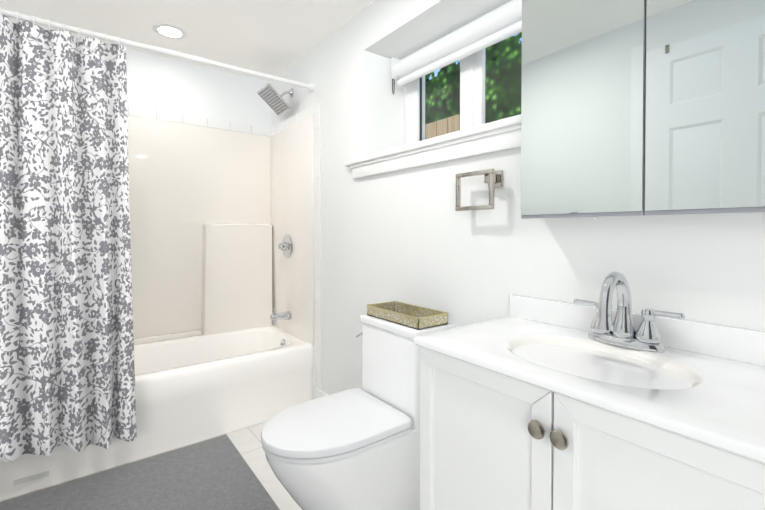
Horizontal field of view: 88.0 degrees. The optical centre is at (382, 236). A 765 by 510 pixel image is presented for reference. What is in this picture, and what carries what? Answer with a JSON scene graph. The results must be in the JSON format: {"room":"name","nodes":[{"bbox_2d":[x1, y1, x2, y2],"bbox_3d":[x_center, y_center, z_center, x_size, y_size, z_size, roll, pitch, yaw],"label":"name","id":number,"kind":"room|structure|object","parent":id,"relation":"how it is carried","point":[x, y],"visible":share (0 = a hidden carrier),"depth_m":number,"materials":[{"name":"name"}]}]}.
{"room":"bathroom","nodes":[
{"label":"bathroom","id":0,"kind":"room"},
{"bbox_2d":[12,21,270,127],"bbox_3d":[-1.565,-0.046,2.487,1.750,2.195,0.120,-1,1,-37],"label":"wall","id":1,"kind":"structure","parent":0,"point":[158,82],"depth_m":2.63,"materials":[{"name":"white paint"}]},
{"bbox_2d":[127,102,321,389],"bbox_3d":[-1.174,0.063,2.223,1.448,1.711,0.774,-1,1,-37],"label":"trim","id":2,"kind":"structure","parent":1,"relation":"attached to","point":[315,110],"depth_m":2.40,"materials":[{"name":"ceramic tile"},{"name":"grout"}]},
{"bbox_2d":[0,421,300,509],"bbox_3d":[-0.466,1.117,1.302,2.050,0.100,3.720,-1,1,-37],"label":"floor","id":3,"kind":"structure","parent":0,"point":[246,442],"depth_m":1.86,"materials":[{"name":"tile"}]},
{"bbox_2d":[0,434,279,509],"bbox_3d":[-0.787,1.060,1.313,0.884,0.012,1.288,-1,1,-37],"label":"rug","id":4,"kind":"object","parent":3,"relation":"on","point":[216,473],"visible":0.97,"depth_m":1.66,"materials":[{"name":"fabric"}]},
{"bbox_2d":[0,115,314,500],"bbox_3d":[-1.197,0.161,2.253,1.446,1.783,0.700,-1,1,-37],"label":"tub","id":5,"kind":"object","parent":3,"relation":"on","point":[216,217],"visible":0.54,"depth_m":2.53,"materials":[{"name":"white plastic"}]},
{"bbox_2d":[270,308,290,323],"bbox_3d":[-0.682,0.525,2.639,0.135,0.099,0.060,-1,1,-37],"label":"tub spout","id":6,"kind":"object","parent":5,"relation":"attached to","point":[275,317],"visible":1,"depth_m":2.62,"materials":[{"name":"silver metal"}]},
{"bbox_2d":[278,235,292,257],"bbox_3d":[-0.672,0.069,2.663,0.084,0.160,0.176,-1,1,-37],"label":"shower valve","id":7,"kind":"object","parent":5,"relation":"attached to","point":[285,246],"visible":1,"depth_m":2.66,"materials":[{"name":"silver metal"}]},
{"bbox_2d":[261,314,454,509],"bbox_3d":[-0.101,0.698,1.446,0.680,0.731,0.368,-1,1,-37],"label":"toilet","id":8,"kind":"object","parent":3,"relation":"on","point":[354,449],"visible":0.85,"depth_m":1.35,"materials":[{"name":"white ceramic"}]},
{"bbox_2d":[367,301,448,329],"bbox_3d":[0.091,0.309,1.575,0.156,0.043,0.324,-1,1,-37],"label":"tray","id":9,"kind":"object","parent":8,"relation":"on","point":[411,316],"visible":0.98,"depth_m":1.55,"materials":[{"name":"metal"},{"name":"glass mosaic"}]},
{"bbox_2d":[413,271,764,509],"bbox_3d":[0.536,0.579,0.794,0.458,0.986,0.954,-1,1,-37],"label":"bathroom vanity","id":10,"kind":"object","parent":3,"relation":"on","point":[531,403],"visible":1,"depth_m":0.81,"materials":[{"name":"white paint"}]},
{"bbox_2d":[573,271,684,352],"bbox_3d":[0.556,0.173,0.942,0.151,0.180,0.247,-1,1,-37],"label":"faucet","id":11,"kind":"object","parent":10,"relation":"on","point":[621,336],"depth_m":0.93,"materials":[{"name":"silver metal"}]},
{"bbox_2d":[0,0,373,81],"bbox_3d":[-0.466,-1.178,1.272,2.050,0.100,3.720,-1,1,-37],"label":"ceiling","id":12,"kind":"structure","parent":0,"point":[277,38],"depth_m":2.11,"materials":[{"name":"white paint"}]},
{"bbox_2d":[152,23,186,38],"bbox_3d":[-1.182,-1.135,2.203,0.172,0.008,0.172,-1,1,-37],"label":"recessed light","id":13,"kind":"object","parent":12,"relation":"in","point":[170,31],"visible":1,"depth_m":2.20,"materials":[{"name":"white paint"}]},
{"bbox_2d":[271,0,764,398],"bbox_3d":[0.247,-0.037,1.828,0.340,2.195,3.720,-1,1,-37],"label":"wall","id":14,"kind":"structure","parent":0,"point":[412,236],"depth_m":1.58,"materials":[{"name":"white paint"}]},
{"bbox_2d":[257,83,292,115],"bbox_3d":[-0.692,-0.906,2.604,0.204,0.171,0.200,-1,1,-37],"label":"shower head","id":15,"kind":"object","parent":14,"relation":"attached to","point":[272,98],"visible":1,"depth_m":2.58},
{"bbox_2d":[314,386,327,398],"bbox_3d":[0.001,0.991,1.874,0.014,0.137,1.370,-1,1,-37],"label":"baseboard","id":16,"kind":"structure","parent":14,"relation":"attached to","point":[318,393],"depth_m":2.35,"materials":[{"name":"white paint"}]},
{"bbox_2d":[344,32,521,178],"bbox_3d":[0.342,-0.608,1.651,0.358,0.635,1.335,-1,1,-37],"label":"window","id":17,"kind":"structure","parent":14,"relation":"in","point":[496,136],"depth_m":1.75,"materials":[{"name":"white paint"}]},
{"bbox_2d":[391,0,521,94],"bbox_3d":[0.386,-0.831,1.681,0.075,0.190,1.034,-1,1,-37],"label":"window blind","id":18,"kind":"object","parent":17,"relation":"attached to","point":[498,24],"visible":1,"depth_m":1.70,"materials":[{"name":"white fabric"}]},
{"bbox_2d":[455,169,502,210],"bbox_3d":[0.334,-0.156,1.381,0.058,0.133,0.161,-1,1,-37],"label":"towel ring","id":19,"kind":"object","parent":14,"relation":"attached to","point":[493,178],"visible":1,"depth_m":1.34,"materials":[{"name":"silver metal"}]},
{"bbox_2d":[521,0,764,218],"bbox_3d":[0.639,-0.428,0.931,0.113,0.769,0.635,-1,1,-37],"label":"medicine cabinet mirror","id":20,"kind":"object","parent":14,"relation":"attached to","point":[640,107],"visible":1,"depth_m":0.90,"materials":[{"name":"silver mirror"}]},
{"bbox_3d":[-1.000,-0.022,0.693,0.120,2.195,3.420,-1,1,-37],"label":"wall","id":21,"kind":"structure","parent":0,"visible":0},
{"bbox_2d":[1,9,313,90],"bbox_3d":[-1.005,-0.904,1.986,1.449,0.048,0.048,-1,1,-37],"label":"curtain rod","id":22,"kind":"object","parent":21,"relation":"attached to","point":[155,49],"visible":0.98,"depth_m":1.90,"materials":[{"name":"white metal"}]},
{"bbox_2d":[0,7,136,461],"bbox_3d":[-1.346,0.007,1.678,0.505,1.849,0.150,-1,1,-37],"label":"shower curtain","id":23,"kind":"object","parent":22,"relation":"hanging from","point":[67,374],"visible":1,"depth_m":1.68,"materials":[{"name":"white fabric"}]},
{"label":"outside","id":24,"kind":"structure","parent":0,"visible":0},
{"bbox_2d":[425,114,459,139],"bbox_3d":[-0.184,-0.018,4.539,0.030,2.085,2.880,-1,1,-37],"label":"fence","id":25,"kind":"object","parent":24,"point":[441,129],"depth_m":3.55,"materials":[{"name":"brown wood"}]},
{"bbox_2d":[425,32,521,123],"bbox_3d":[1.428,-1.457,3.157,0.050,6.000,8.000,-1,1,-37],"label":"trees","id":26,"kind":"object","parent":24,"point":[446,73],"depth_m":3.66,"materials":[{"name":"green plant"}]}
]}

